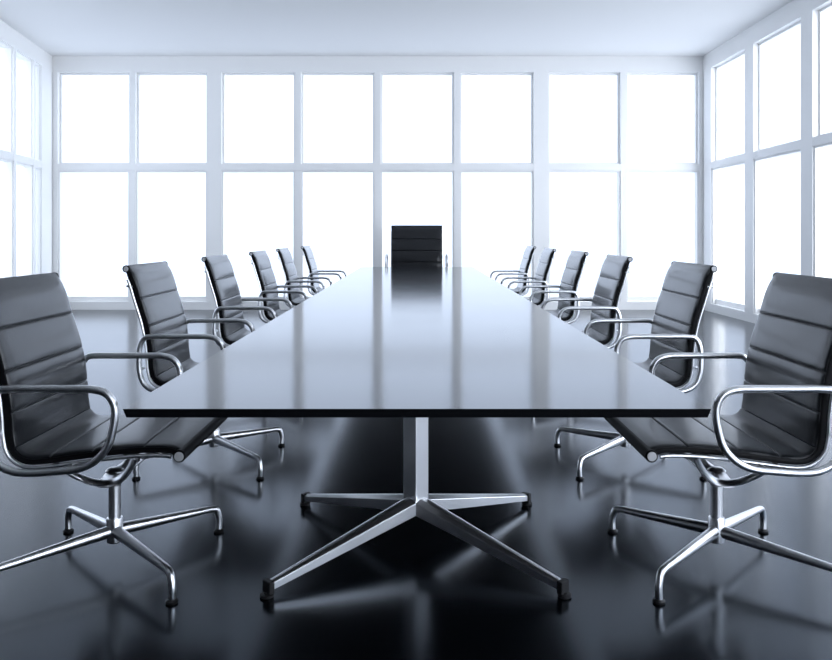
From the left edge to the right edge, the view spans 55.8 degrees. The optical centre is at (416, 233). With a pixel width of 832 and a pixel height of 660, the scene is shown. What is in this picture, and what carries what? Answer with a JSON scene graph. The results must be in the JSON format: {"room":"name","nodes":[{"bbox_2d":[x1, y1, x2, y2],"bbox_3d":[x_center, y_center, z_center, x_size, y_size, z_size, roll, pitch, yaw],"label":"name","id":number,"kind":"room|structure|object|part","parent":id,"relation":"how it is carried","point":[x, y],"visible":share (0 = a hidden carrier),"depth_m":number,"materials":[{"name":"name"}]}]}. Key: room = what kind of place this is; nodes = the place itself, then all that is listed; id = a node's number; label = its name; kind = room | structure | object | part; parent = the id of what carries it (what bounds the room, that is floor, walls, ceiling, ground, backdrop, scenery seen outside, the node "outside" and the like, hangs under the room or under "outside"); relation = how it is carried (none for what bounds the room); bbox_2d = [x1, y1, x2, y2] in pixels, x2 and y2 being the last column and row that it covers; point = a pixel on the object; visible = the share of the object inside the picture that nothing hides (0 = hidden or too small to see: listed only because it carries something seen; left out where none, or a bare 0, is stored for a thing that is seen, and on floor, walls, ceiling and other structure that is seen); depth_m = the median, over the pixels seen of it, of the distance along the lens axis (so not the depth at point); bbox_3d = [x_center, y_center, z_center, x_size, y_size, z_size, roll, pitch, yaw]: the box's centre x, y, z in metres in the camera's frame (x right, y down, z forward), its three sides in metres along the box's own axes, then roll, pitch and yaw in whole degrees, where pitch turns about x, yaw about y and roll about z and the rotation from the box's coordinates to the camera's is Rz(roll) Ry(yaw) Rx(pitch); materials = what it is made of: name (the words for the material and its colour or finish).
{"room":"conference room","nodes":[
{"label":"conference room","id":0,"kind":"room"},
{"bbox_2d":[0,20,51,277],"bbox_3d":[-4.920,-0.740,8.089,0.200,3.680,6.639,0,0,-8],"label":"wall","id":1,"kind":"structure","parent":0,"point":[10,36],"depth_m":10.59,"materials":[{"name":"white paint"}]},
{"bbox_2d":[0,40,13,277],"bbox_3d":[-5.104,-0.682,9.555,0.146,3.335,0.650,0,0,-8],"label":"window","id":2,"kind":"structure","parent":1,"relation":"in","point":[6,155],"depth_m":9.86,"materials":[{"name":"white paint"}]},
{"bbox_3d":[-5.108,-1.683,9.555,0.102,1.335,0.650,0,0,-8],"label":"sash","id":3,"kind":"part","parent":2,"relation":"part of","materials":[{"name":"glass"}]},
{"bbox_3d":[-5.102,0.032,9.556,0.114,1.907,0.650,0,0,-8],"label":"sash","id":4,"kind":"part","parent":2,"relation":"part of","materials":[{"name":"glass"}]},
{"bbox_2d":[16,50,33,275],"bbox_3d":[-5.206,-0.682,10.273,0.146,3.335,0.650,0,0,-8],"label":"window","id":5,"kind":"structure","parent":1,"relation":"in","point":[25,160],"depth_m":10.58,"materials":[{"name":"white paint"}]},
{"bbox_3d":[-5.210,-1.683,10.273,0.102,1.335,0.650,0,0,-8],"label":"sash","id":6,"kind":"part","parent":5,"relation":"part of","materials":[{"name":"clear glass"}]},
{"bbox_3d":[-5.204,0.032,10.274,0.114,1.907,0.650,0,0,-8],"label":"sash","id":7,"kind":"part","parent":5,"relation":"part of","materials":[{"name":"white glass"}]},
{"bbox_2d":[36,63,41,273],"bbox_3d":[-5.281,-0.682,10.794,0.146,3.335,0.252,0,0,-8],"label":"window","id":8,"kind":"structure","parent":1,"relation":"in","point":[38,162],"depth_m":10.91,"materials":[{"name":"white paint"}]},
{"bbox_3d":[-5.285,-1.683,10.794,0.102,1.335,0.253,0,0,-8],"label":"sash","id":9,"kind":"part","parent":8,"relation":"part of","materials":[{"name":"glass"}]},
{"bbox_3d":[-5.279,0.032,10.795,0.114,1.907,0.253,0,0,-8],"label":"sash","id":10,"kind":"part","parent":8,"relation":"part of","materials":[{"name":"glass"}]},
{"bbox_2d":[52,56,703,309],"bbox_3d":[-0.570,-0.740,11.490,9.840,3.680,0.200,0,0,0],"label":"wall","id":11,"kind":"structure","parent":0,"point":[214,66],"depth_m":11.39,"materials":[{"name":"white paint"}]},
{"bbox_2d":[58,72,206,301],"bbox_3d":[-4.131,-0.682,11.466,2.167,3.335,0.148,0,0,0],"label":"window","id":12,"kind":"structure","parent":11,"relation":"in","point":[134,167],"depth_m":11.41,"materials":[{"name":"white paint"}]},
{"bbox_3d":[-4.696,0.032,11.464,1.038,1.907,0.112,0,0,0],"label":"sash","id":13,"kind":"part","parent":12,"relation":"part of","materials":[{"name":"clear glass"}]},
{"bbox_3d":[-4.696,-1.683,11.490,1.038,1.335,0.060,0,0,0],"label":"sash","id":14,"kind":"part","parent":12,"relation":"part of","materials":[{"name":"glass"}]},
{"bbox_3d":[-3.567,0.032,11.464,1.038,1.907,0.112,0,0,0],"label":"sash","id":15,"kind":"part","parent":12,"relation":"part of","materials":[{"name":"glass"}]},
{"bbox_3d":[-3.567,-1.683,11.490,1.038,1.335,0.060,0,0,0],"label":"sash","id":16,"kind":"part","parent":12,"relation":"part of","materials":[{"name":"glass"}]},
{"bbox_2d":[69,301,656,309],"bbox_3d":[-0.560,1.042,11.490,9.310,0.115,0.200,0,0,0],"label":"baseboard","id":17,"kind":"structure","parent":11,"relation":"attached to","point":[75,305],"depth_m":11.39,"materials":[{"name":"white paint"}]},
{"bbox_2d":[221,72,533,298],"bbox_3d":[-0.573,-0.682,11.466,4.534,3.335,0.148,0,0,0],"label":"window","id":18,"kind":"structure","parent":11,"relation":"in","point":[298,168],"depth_m":11.39,"materials":[{"name":"white paint"}]},
{"bbox_3d":[-2.307,-1.683,11.490,1.066,1.335,0.060,0,0,0],"label":"sash","id":19,"kind":"part","parent":18,"relation":"part of","materials":[{"name":"glass"}]},
{"bbox_3d":[-2.307,0.032,11.464,1.066,1.907,0.112,0,0,0],"label":"sash","id":20,"kind":"part","parent":18,"relation":"part of","materials":[{"name":"white glass"}]},
{"bbox_3d":[-1.151,0.032,11.464,1.066,1.907,0.112,0,0,0],"label":"sash","id":21,"kind":"part","parent":18,"relation":"part of","materials":[{"name":"white glass"}]},
{"bbox_3d":[-1.151,-1.683,11.490,1.066,1.335,0.060,0,0,0],"label":"sash","id":22,"kind":"part","parent":18,"relation":"part of","materials":[{"name":"clear glass"}]},
{"bbox_3d":[0.005,-1.683,11.490,1.066,1.335,0.060,0,0,0],"label":"sash","id":23,"kind":"part","parent":18,"relation":"part of","materials":[{"name":"glass"}]},
{"bbox_3d":[0.005,0.032,11.464,1.066,1.907,0.112,0,0,0],"label":"sash","id":24,"kind":"part","parent":18,"relation":"part of","materials":[{"name":"white glass"}]},
{"bbox_3d":[1.161,-1.683,11.490,1.066,1.335,0.060,0,0,0],"label":"sash","id":25,"kind":"part","parent":18,"relation":"part of","materials":[{"name":"glass"}]},
{"bbox_3d":[1.161,0.032,11.464,1.066,1.907,0.112,0,0,0],"label":"sash","id":26,"kind":"part","parent":18,"relation":"part of","materials":[{"name":"white glass"}]},
{"bbox_2d":[549,72,698,301],"bbox_3d":[3.002,-0.682,11.466,2.185,3.335,0.148,0,0,0],"label":"window","id":27,"kind":"structure","parent":11,"relation":"in","point":[622,167],"depth_m":11.41,"materials":[{"name":"white paint"}]},
{"bbox_3d":[2.434,-1.683,11.490,1.048,1.335,0.060,0,0,0],"label":"sash","id":28,"kind":"part","parent":27,"relation":"part of","materials":[{"name":"white glass"}]},
{"bbox_3d":[2.434,0.032,11.464,1.048,1.907,0.112,0,0,0],"label":"sash","id":29,"kind":"part","parent":27,"relation":"part of","materials":[{"name":"glass"}]},
{"bbox_3d":[3.571,-1.683,11.490,1.048,1.335,0.060,0,0,0],"label":"sash","id":30,"kind":"part","parent":27,"relation":"part of","materials":[{"name":"white glass"}]},
{"bbox_3d":[3.571,0.032,11.464,1.048,1.907,0.112,0,0,0],"label":"sash","id":31,"kind":"part","parent":27,"relation":"part of","materials":[{"name":"glass"}]},
{"bbox_2d":[0,0,792,55],"bbox_3d":[-0.570,-2.655,4.420,9.940,0.150,14.440,0,0,0],"label":"ceiling","id":32,"kind":"structure","parent":0,"point":[58,27],"depth_m":9.67,"materials":[{"name":"white paint"}]},
{"bbox_2d":[0,310,831,659],"bbox_3d":[-0.570,1.150,4.420,9.940,0.100,14.440,0,0,0],"label":"floor","id":33,"kind":"structure","parent":0,"point":[415,590],"depth_m":2.75,"materials":[{"name":"black wood"}]},
{"bbox_2d":[0,272,226,604],"bbox_3d":[-1.021,0.620,2.620,0.662,0.960,0.655,0,0,0],"label":"chair","id":34,"kind":"object","parent":33,"relation":"on","point":[47,417],"visible":0.92,"depth_m":2.52,"materials":[{"name":"black leather"}]},
{"bbox_3d":[-1.273,0.394,2.620,0.153,0.508,0.540,0,0,0],"label":"backrest","id":35,"kind":"part","parent":34,"relation":"part of","materials":[{"name":"black leather"}]},
{"bbox_3d":[-1.155,1.028,2.479,0.407,0.122,0.037,0,0,-44],"label":"leg","id":36,"kind":"part","parent":34,"relation":"part of","materials":[{"name":"silver metal"}]},
{"bbox_3d":[-1.074,0.578,2.304,0.398,0.270,0.023,0,0,0],"label":"armrest","id":37,"kind":"part","parent":34,"relation":"part of","materials":[{"name":"silver metal"}]},
{"bbox_3d":[-1.150,1.028,2.766,0.037,0.122,0.407,0,0,-44],"label":"leg","id":38,"kind":"part","parent":34,"relation":"part of","materials":[{"name":"silver metal"}]},
{"bbox_3d":[-1.034,0.454,2.350,0.600,0.503,0.018,0,0,0],"label":"frame","id":39,"kind":"part","parent":34,"relation":"part of","materials":[{"name":"silver metal"}]},
{"bbox_3d":[-0.963,0.659,2.620,0.509,0.059,0.540,0,0,0],"label":"seat","id":40,"kind":"part","parent":34,"relation":"part of","materials":[{"name":"black leather"}]},
{"bbox_3d":[-1.074,0.578,2.936,0.398,0.270,0.023,0,0,0],"label":"armrest","id":41,"kind":"part","parent":34,"relation":"part of","materials":[{"name":"silver metal"}]},
{"bbox_3d":[-0.863,1.028,2.479,0.407,0.122,0.037,0,0,44],"label":"leg","id":42,"kind":"part","parent":34,"relation":"part of","materials":[{"name":"silver metal"}]},
{"bbox_3d":[-0.868,1.028,2.766,0.037,0.122,0.407,0,0,44],"label":"leg","id":43,"kind":"part","parent":34,"relation":"part of","materials":[{"name":"silver metal"}]},
{"bbox_2d":[122,261,284,479],"bbox_3d":[-0.994,0.620,3.800,0.662,0.960,0.655,0,0,0],"label":"chair","id":44,"kind":"object","parent":33,"relation":"on","point":[155,295],"visible":0.51,"depth_m":3.69,"materials":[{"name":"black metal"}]},
{"bbox_3d":[-1.007,0.454,3.530,0.600,0.503,0.018,0,0,0],"label":"frame","id":45,"kind":"part","parent":44,"relation":"part of","materials":[{"name":"silver metal"}]},
{"bbox_3d":[-1.246,0.394,3.800,0.153,0.508,0.540,0,0,0],"label":"backrest","id":46,"kind":"part","parent":44,"relation":"part of","materials":[{"name":"black leather"}]},
{"bbox_3d":[-1.123,1.028,3.654,0.037,0.122,0.407,0,0,44],"label":"leg","id":47,"kind":"part","parent":44,"relation":"part of","materials":[{"name":"silver metal"}]},
{"bbox_3d":[-0.936,0.659,3.800,0.509,0.059,0.540,0,0,0],"label":"seat","id":48,"kind":"part","parent":44,"relation":"part of","materials":[{"name":"black leather"}]},
{"bbox_3d":[-1.047,0.578,3.484,0.398,0.270,0.023,0,0,0],"label":"armrest","id":49,"kind":"part","parent":44,"relation":"part of","materials":[{"name":"silver metal"}]},
{"bbox_3d":[-1.047,0.578,4.116,0.398,0.270,0.023,0,0,0],"label":"armrest","id":50,"kind":"part","parent":44,"relation":"part of","materials":[{"name":"silver metal"}]},
{"bbox_3d":[-0.841,1.028,3.654,0.037,0.122,0.407,0,0,-44],"label":"leg","id":51,"kind":"part","parent":44,"relation":"part of","materials":[{"name":"silver metal"}]},
{"bbox_3d":[-0.841,1.028,3.946,0.037,0.122,0.407,0,0,44],"label":"leg","id":52,"kind":"part","parent":44,"relation":"part of","materials":[{"name":"silver metal"}]},
{"bbox_2d":[201,254,292,346],"bbox_3d":[-1.007,0.620,5.140,0.662,0.960,0.655,0,0,0],"label":"chair","id":53,"kind":"object","parent":33,"relation":"on","point":[219,270],"visible":0.44,"depth_m":4.99,"materials":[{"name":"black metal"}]},
{"bbox_3d":[-1.020,0.454,4.870,0.600,0.503,0.018,0,0,0],"label":"frame","id":54,"kind":"part","parent":53,"relation":"part of","materials":[{"name":"silver metal"}]},
{"bbox_3d":[-1.259,0.394,5.140,0.153,0.508,0.540,0,0,0],"label":"backrest","id":55,"kind":"part","parent":53,"relation":"part of","materials":[{"name":"black leather"}]},
{"bbox_3d":[-0.949,0.659,5.140,0.509,0.059,0.540,0,0,0],"label":"seat","id":56,"kind":"part","parent":53,"relation":"part of","materials":[{"name":"black leather"}]},
{"bbox_3d":[-1.060,0.578,4.824,0.398,0.270,0.023,0,0,0],"label":"armrest","id":57,"kind":"part","parent":53,"relation":"part of","materials":[{"name":"silver metal"}]},
{"bbox_3d":[-1.060,0.578,5.456,0.398,0.270,0.023,0,0,0],"label":"armrest","id":58,"kind":"part","parent":53,"relation":"part of","materials":[{"name":"silver metal"}]},
{"bbox_2d":[249,250,317,322],"bbox_3d":[-1.002,0.620,6.490,0.662,0.960,0.655,0,0,0],"label":"chair","id":59,"kind":"object","parent":33,"relation":"on","point":[260,260],"visible":0.38,"depth_m":6.32,"materials":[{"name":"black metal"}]},
{"bbox_3d":[-1.015,0.454,6.220,0.600,0.503,0.018,0,0,0],"label":"frame","id":60,"kind":"part","parent":59,"relation":"part of","materials":[{"name":"silver metal"}]},
{"bbox_3d":[-1.254,0.394,6.490,0.153,0.508,0.540,0,0,0],"label":"backrest","id":61,"kind":"part","parent":59,"relation":"part of","materials":[{"name":"black leather"}]},
{"bbox_3d":[-0.944,0.659,6.490,0.509,0.059,0.540,0,0,0],"label":"seat","id":62,"kind":"part","parent":59,"relation":"part of","materials":[{"name":"black leather"}]},
{"bbox_3d":[-1.055,0.578,6.174,0.398,0.270,0.023,0,0,0],"label":"armrest","id":63,"kind":"part","parent":59,"relation":"part of","materials":[{"name":"silver metal"}]},
{"bbox_3d":[-1.055,0.578,6.806,0.398,0.270,0.023,0,0,0],"label":"armrest","id":64,"kind":"part","parent":59,"relation":"part of","materials":[{"name":"silver metal"}]},
{"bbox_2d":[276,248,331,306],"bbox_3d":[-1.026,0.620,7.820,0.662,0.960,0.655,0,0,0],"label":"chair","id":65,"kind":"object","parent":33,"relation":"on","point":[285,257],"visible":0.35,"depth_m":7.62,"materials":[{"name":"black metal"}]},
{"bbox_3d":[-1.039,0.454,7.550,0.600,0.503,0.018,0,0,0],"label":"frame","id":66,"kind":"part","parent":65,"relation":"part of","materials":[{"name":"silver metal"}]},
{"bbox_3d":[-1.278,0.394,7.820,0.153,0.508,0.540,0,0,0],"label":"backrest","id":67,"kind":"part","parent":65,"relation":"part of","materials":[{"name":"black leather"}]},
{"bbox_3d":[-0.968,0.659,7.820,0.509,0.059,0.540,0,0,0],"label":"seat","id":68,"kind":"part","parent":65,"relation":"part of","materials":[{"name":"black leather"}]},
{"bbox_3d":[-1.079,0.578,7.504,0.398,0.270,0.023,0,0,0],"label":"armrest","id":69,"kind":"part","parent":65,"relation":"part of","materials":[{"name":"silver metal"}]},
{"bbox_3d":[-1.079,0.578,8.136,0.398,0.270,0.023,0,0,0],"label":"armrest","id":70,"kind":"part","parent":65,"relation":"part of","materials":[{"name":"silver metal"}]},
{"bbox_2d":[301,246,346,295],"bbox_3d":[-1.006,0.620,9.300,0.662,0.960,0.655,0,0,0],"label":"chair","id":71,"kind":"object","parent":33,"relation":"on","point":[310,261],"visible":0.35,"depth_m":9.10,"materials":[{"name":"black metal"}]},
{"bbox_3d":[-1.019,0.454,9.030,0.600,0.503,0.018,0,0,0],"label":"frame","id":72,"kind":"part","parent":71,"relation":"part of","materials":[{"name":"silver metal"}]},
{"bbox_3d":[-1.258,0.394,9.300,0.153,0.508,0.540,0,0,0],"label":"backrest","id":73,"kind":"part","parent":71,"relation":"part of","materials":[{"name":"black leather"}]},
{"bbox_3d":[-1.059,0.578,8.984,0.398,0.270,0.023,0,0,0],"label":"armrest","id":74,"kind":"part","parent":71,"relation":"part of","materials":[{"name":"silver metal"}]},
{"bbox_3d":[-1.059,0.578,9.616,0.398,0.270,0.023,0,0,0],"label":"armrest","id":75,"kind":"part","parent":71,"relation":"part of","materials":[{"name":"silver metal"}]},
{"bbox_2d":[123,267,710,598],"bbox_3d":[0.000,0.753,5.754,1.370,0.693,7.855,0,0,0],"label":"conference table","id":76,"kind":"object","parent":33,"relation":"on","point":[415,345],"visible":1,"depth_m":2.50,"materials":[{"name":"black paint"}]},
{"bbox_3d":[-0.226,1.002,2.588,0.595,0.155,0.072,0,0,-42],"label":"leg","id":77,"kind":"part","parent":76,"relation":"part of","materials":[{"name":"silver metal"}]},
{"bbox_3d":[-0.226,1.002,2.986,0.595,0.155,0.072,0,0,42],"label":"leg","id":78,"kind":"part","parent":76,"relation":"part of","materials":[{"name":"silver metal"}]},
{"bbox_3d":[0.217,1.002,2.986,0.595,0.155,0.072,0,0,-42],"label":"leg","id":79,"kind":"part","parent":76,"relation":"part of","materials":[{"name":"silver metal"}]},
{"bbox_3d":[0.217,1.002,2.588,0.595,0.155,0.072,0,0,42],"label":"leg","id":80,"kind":"part","parent":76,"relation":"part of","materials":[{"name":"silver metal"}]},
{"bbox_2d":[385,225,448,266],"bbox_3d":[-0.004,0.491,10.375,0.832,1.219,0.840,0,0,0],"label":"chair","id":81,"kind":"object","parent":33,"relation":"on","point":[411,245],"visible":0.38,"depth_m":10.65,"materials":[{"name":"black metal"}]},
{"bbox_3d":[-0.405,0.437,10.442,0.029,0.343,0.505,0,0,0],"label":"armrest","id":82,"kind":"part","parent":81,"relation":"part of","materials":[{"name":"silver metal"}]},
{"bbox_3d":[0.339,0.279,10.391,0.023,0.639,0.762,0,0,0],"label":"frame","id":83,"kind":"part","parent":81,"relation":"part of","materials":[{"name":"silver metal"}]},
{"bbox_3d":[0.397,0.437,10.442,0.029,0.343,0.505,0,0,0],"label":"armrest","id":84,"kind":"part","parent":81,"relation":"part of","materials":[{"name":"silver metal"}]},
{"bbox_2d":[490,246,535,295],"bbox_3d":[1.040,0.620,9.300,0.662,0.960,0.655,0,0,0],"label":"chair","id":85,"kind":"object","parent":33,"relation":"on","point":[528,254],"visible":0.41,"depth_m":9.10,"materials":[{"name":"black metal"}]},
{"bbox_3d":[1.093,0.578,9.616,0.398,0.270,0.023,0,0,0],"label":"armrest","id":86,"kind":"part","parent":85,"relation":"part of","materials":[{"name":"silver metal"}]},
{"bbox_3d":[1.093,0.578,8.984,0.398,0.270,0.023,0,0,0],"label":"armrest","id":87,"kind":"part","parent":85,"relation":"part of","materials":[{"name":"silver metal"}]},
{"bbox_3d":[0.982,0.659,9.300,0.509,0.059,0.540,0,0,0],"label":"seat","id":88,"kind":"part","parent":85,"relation":"part of","materials":[{"name":"black leather"}]},
{"bbox_3d":[1.292,0.394,9.300,0.153,0.508,0.540,0,0,0],"label":"backrest","id":89,"kind":"part","parent":85,"relation":"part of","materials":[{"name":"black leather"}]},
{"bbox_3d":[1.053,0.454,9.030,0.600,0.503,0.018,0,0,0],"label":"frame","id":90,"kind":"part","parent":85,"relation":"part of","materials":[{"name":"silver metal"}]},
{"bbox_2d":[500,248,555,306],"bbox_3d":[1.010,0.620,7.820,0.662,0.960,0.655,0,0,0],"label":"chair","id":91,"kind":"object","parent":33,"relation":"on","point":[547,256],"visible":0.31,"depth_m":7.62,"materials":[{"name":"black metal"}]},
{"bbox_3d":[1.063,0.578,8.136,0.398,0.270,0.023,0,0,0],"label":"armrest","id":92,"kind":"part","parent":91,"relation":"part of","materials":[{"name":"silver metal"}]},
{"bbox_3d":[1.063,0.578,7.504,0.398,0.270,0.023,0,0,0],"label":"armrest","id":93,"kind":"part","parent":91,"relation":"part of","materials":[{"name":"silver metal"}]},
{"bbox_3d":[0.952,0.659,7.820,0.509,0.059,0.540,0,0,0],"label":"seat","id":94,"kind":"part","parent":91,"relation":"part of","materials":[{"name":"black leather"}]},
{"bbox_3d":[1.262,0.394,7.820,0.153,0.508,0.540,0,0,0],"label":"backrest","id":95,"kind":"part","parent":91,"relation":"part of","materials":[{"name":"black leather"}]},
{"bbox_3d":[1.023,0.454,7.550,0.600,0.503,0.018,0,0,0],"label":"frame","id":96,"kind":"part","parent":91,"relation":"part of","materials":[{"name":"silver metal"}]},
{"bbox_2d":[519,250,588,323],"bbox_3d":[1.029,0.620,6.490,0.662,0.960,0.655,0,0,0],"label":"chair","id":97,"kind":"object","parent":33,"relation":"on","point":[571,276],"visible":0.41,"depth_m":6.32,"materials":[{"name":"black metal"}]},
{"bbox_3d":[1.082,0.578,6.806,0.398,0.270,0.023,0,0,0],"label":"armrest","id":98,"kind":"part","parent":97,"relation":"part of","materials":[{"name":"silver metal"}]},
{"bbox_3d":[1.082,0.578,6.174,0.398,0.270,0.023,0,0,0],"label":"armrest","id":99,"kind":"part","parent":97,"relation":"part of","materials":[{"name":"silver metal"}]},
{"bbox_3d":[0.971,0.659,6.490,0.509,0.059,0.540,0,0,0],"label":"seat","id":100,"kind":"part","parent":97,"relation":"part of","materials":[{"name":"black leather"}]},
{"bbox_3d":[1.281,0.394,6.490,0.153,0.508,0.540,0,0,0],"label":"backrest","id":101,"kind":"part","parent":97,"relation":"part of","materials":[{"name":"black leather"}]},
{"bbox_3d":[1.042,0.454,6.220,0.600,0.503,0.018,0,0,0],"label":"frame","id":102,"kind":"part","parent":97,"relation":"part of","materials":[{"name":"silver metal"}]},
{"bbox_2d":[541,254,632,348],"bbox_3d":[1.008,0.620,5.140,0.662,0.960,0.655,0,0,0],"label":"chair","id":103,"kind":"object","parent":33,"relation":"on","point":[614,271],"visible":0.45,"depth_m":4.98,"materials":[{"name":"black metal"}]},
{"bbox_3d":[1.061,0.578,5.456,0.398,0.270,0.023,0,0,0],"label":"armrest","id":104,"kind":"part","parent":103,"relation":"part of","materials":[{"name":"silver metal"}]},
{"bbox_3d":[1.061,0.578,4.824,0.398,0.270,0.023,0,0,0],"label":"armrest","id":105,"kind":"part","parent":103,"relation":"part of","materials":[{"name":"silver metal"}]},
{"bbox_3d":[0.950,0.659,5.140,0.509,0.059,0.540,0,0,0],"label":"seat","id":106,"kind":"part","parent":103,"relation":"part of","materials":[{"name":"black leather"}]},
{"bbox_3d":[1.260,0.394,5.140,0.153,0.508,0.540,0,0,0],"label":"backrest","id":107,"kind":"part","parent":103,"relation":"part of","materials":[{"name":"black leather"}]},
{"bbox_3d":[1.021,0.454,4.870,0.600,0.503,0.018,0,0,0],"label":"frame","id":108,"kind":"part","parent":103,"relation":"part of","materials":[{"name":"silver metal"}]},
{"bbox_2d":[554,261,716,479],"bbox_3d":[1.020,0.620,3.800,0.662,0.960,0.655,0,0,0],"label":"chair","id":109,"kind":"object","parent":33,"relation":"on","point":[682,299],"visible":0.52,"depth_m":3.68,"materials":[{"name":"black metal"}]},
{"bbox_3d":[0.867,1.028,3.946,0.037,0.122,0.407,0,0,-44],"label":"leg","id":110,"kind":"part","parent":109,"relation":"part of","materials":[{"name":"silver metal"}]},
{"bbox_3d":[0.867,1.028,3.654,0.037,0.122,0.407,0,0,44],"label":"leg","id":111,"kind":"part","parent":109,"relation":"part of","materials":[{"name":"silver metal"}]},
{"bbox_3d":[1.073,0.578,4.116,0.398,0.270,0.023,0,0,0],"label":"armrest","id":112,"kind":"part","parent":109,"relation":"part of","materials":[{"name":"silver metal"}]},
{"bbox_3d":[0.962,0.659,3.800,0.509,0.059,0.540,0,0,0],"label":"seat","id":113,"kind":"part","parent":109,"relation":"part of","materials":[{"name":"black leather"}]},
{"bbox_3d":[1.073,0.578,3.484,0.398,0.270,0.023,0,0,0],"label":"armrest","id":114,"kind":"part","parent":109,"relation":"part of","materials":[{"name":"silver metal"}]},
{"bbox_3d":[1.272,0.394,3.800,0.153,0.508,0.540,0,0,0],"label":"backrest","id":115,"kind":"part","parent":109,"relation":"part of","materials":[{"name":"black leather"}]},
{"bbox_3d":[1.033,0.454,3.530,0.600,0.503,0.018,0,0,0],"label":"frame","id":116,"kind":"part","parent":109,"relation":"part of","materials":[{"name":"silver metal"}]},
{"bbox_2d":[604,272,831,604],"bbox_3d":[1.012,0.620,2.620,0.662,0.960,0.655,0,0,0],"label":"chair","id":117,"kind":"object","parent":33,"relation":"on","point":[784,415],"visible":0.88,"depth_m":2.52,"materials":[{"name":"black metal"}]},
{"bbox_3d":[0.859,1.028,2.766,0.037,0.122,0.407,0,0,-44],"label":"leg","id":118,"kind":"part","parent":117,"relation":"part of","materials":[{"name":"silver metal"}]},
{"bbox_3d":[0.859,1.028,2.474,0.037,0.122,0.407,0,0,44],"label":"leg","id":119,"kind":"part","parent":117,"relation":"part of","materials":[{"name":"silver metal"}]},
{"bbox_3d":[1.065,0.578,2.936,0.398,0.270,0.023,0,0,0],"label":"armrest","id":120,"kind":"part","parent":117,"relation":"part of","materials":[{"name":"silver metal"}]},
{"bbox_3d":[0.954,0.659,2.620,0.509,0.059,0.540,0,0,0],"label":"seat","id":121,"kind":"part","parent":117,"relation":"part of","materials":[{"name":"black leather"}]},
{"bbox_3d":[1.025,0.454,2.350,0.600,0.503,0.018,0,0,0],"label":"frame","id":122,"kind":"part","parent":117,"relation":"part of","materials":[{"name":"silver metal"}]},
{"bbox_3d":[1.141,1.028,2.766,0.037,0.122,0.407,0,0,44],"label":"leg","id":123,"kind":"part","parent":117,"relation":"part of","materials":[{"name":"silver metal"}]},
{"bbox_3d":[1.065,0.578,2.304,0.398,0.270,0.023,0,0,0],"label":"armrest","id":124,"kind":"part","parent":117,"relation":"part of","materials":[{"name":"silver metal"}]},
{"bbox_3d":[1.141,1.028,2.474,0.037,0.122,0.407,0,0,-44],"label":"leg","id":125,"kind":"part","parent":117,"relation":"part of","materials":[{"name":"silver metal"}]},
{"bbox_3d":[1.264,0.394,2.620,0.153,0.508,0.540,0,0,0],"label":"backrest","id":126,"kind":"part","parent":117,"relation":"part of","materials":[{"name":"black leather"}]},
{"bbox_2d":[703,0,831,322],"bbox_3d":[4.250,-0.740,4.295,0.200,3.680,14.190,0,0,0],"label":"wall","id":127,"kind":"structure","parent":0,"point":[747,41],"depth_m":9.69,"materials":[{"name":"white paint"}]},
{"bbox_2d":[711,52,744,309],"bbox_3d":[4.225,-0.682,10.510,0.146,3.335,1.140,0,0,0],"label":"window","id":128,"kind":"structure","parent":127,"relation":"in","point":[720,164],"depth_m":11.06,"materials":[{"name":"white paint"}]},
{"bbox_3d":[4.224,0.032,10.510,0.112,1.907,1.140,0,0,0],"label":"sash","id":129,"kind":"part","parent":128,"relation":"part of","materials":[{"name":"glass"}]},
{"bbox_3d":[4.250,-1.683,10.510,0.060,1.335,1.140,0,0,0],"label":"sash","id":130,"kind":"part","parent":128,"relation":"part of","materials":[{"name":"glass"}]},
{"bbox_2d":[711,304,758,322],"bbox_3d":[4.250,1.042,4.390,0.200,0.115,13.380,0,0,0],"label":"baseboard","id":131,"kind":"structure","parent":127,"relation":"attached to","point":[715,308],"depth_m":10.39,"materials":[{"name":"white paint"}]},
{"bbox_2d":[753,20,800,313],"bbox_3d":[4.225,-0.682,9.090,0.146,3.335,1.200,0,0,0],"label":"window","id":132,"kind":"structure","parent":127,"relation":"in","point":[764,154],"depth_m":9.67,"materials":[{"name":"white paint"}]},
{"bbox_3d":[4.224,0.032,9.090,0.112,1.907,1.200,0,0,0],"label":"sash","id":133,"kind":"part","parent":132,"relation":"part of","materials":[{"name":"white glass"}]},
{"bbox_3d":[4.250,-1.683,9.090,0.060,1.335,1.200,0,0,0],"label":"sash","id":134,"kind":"part","parent":132,"relation":"part of","materials":[{"name":"clear glass"}]},
{"bbox_2d":[813,3,831,277],"bbox_3d":[4.225,-0.682,7.640,0.146,3.335,1.200,0,0,0],"label":"window","id":135,"kind":"structure","parent":127,"relation":"in","point":[823,141],"depth_m":8.22,"materials":[{"name":"white glass"}]},
{"bbox_3d":[4.224,0.032,7.640,0.112,1.907,1.200,0,0,0],"label":"sash","id":136,"kind":"part","parent":135,"relation":"part of","materials":[{"name":"white glass"}]},
{"bbox_3d":[4.250,-1.683,7.640,0.060,1.335,1.200,0,0,0],"label":"sash","id":137,"kind":"part","parent":135,"relation":"part of","materials":[{"name":"glass"}]}
]}

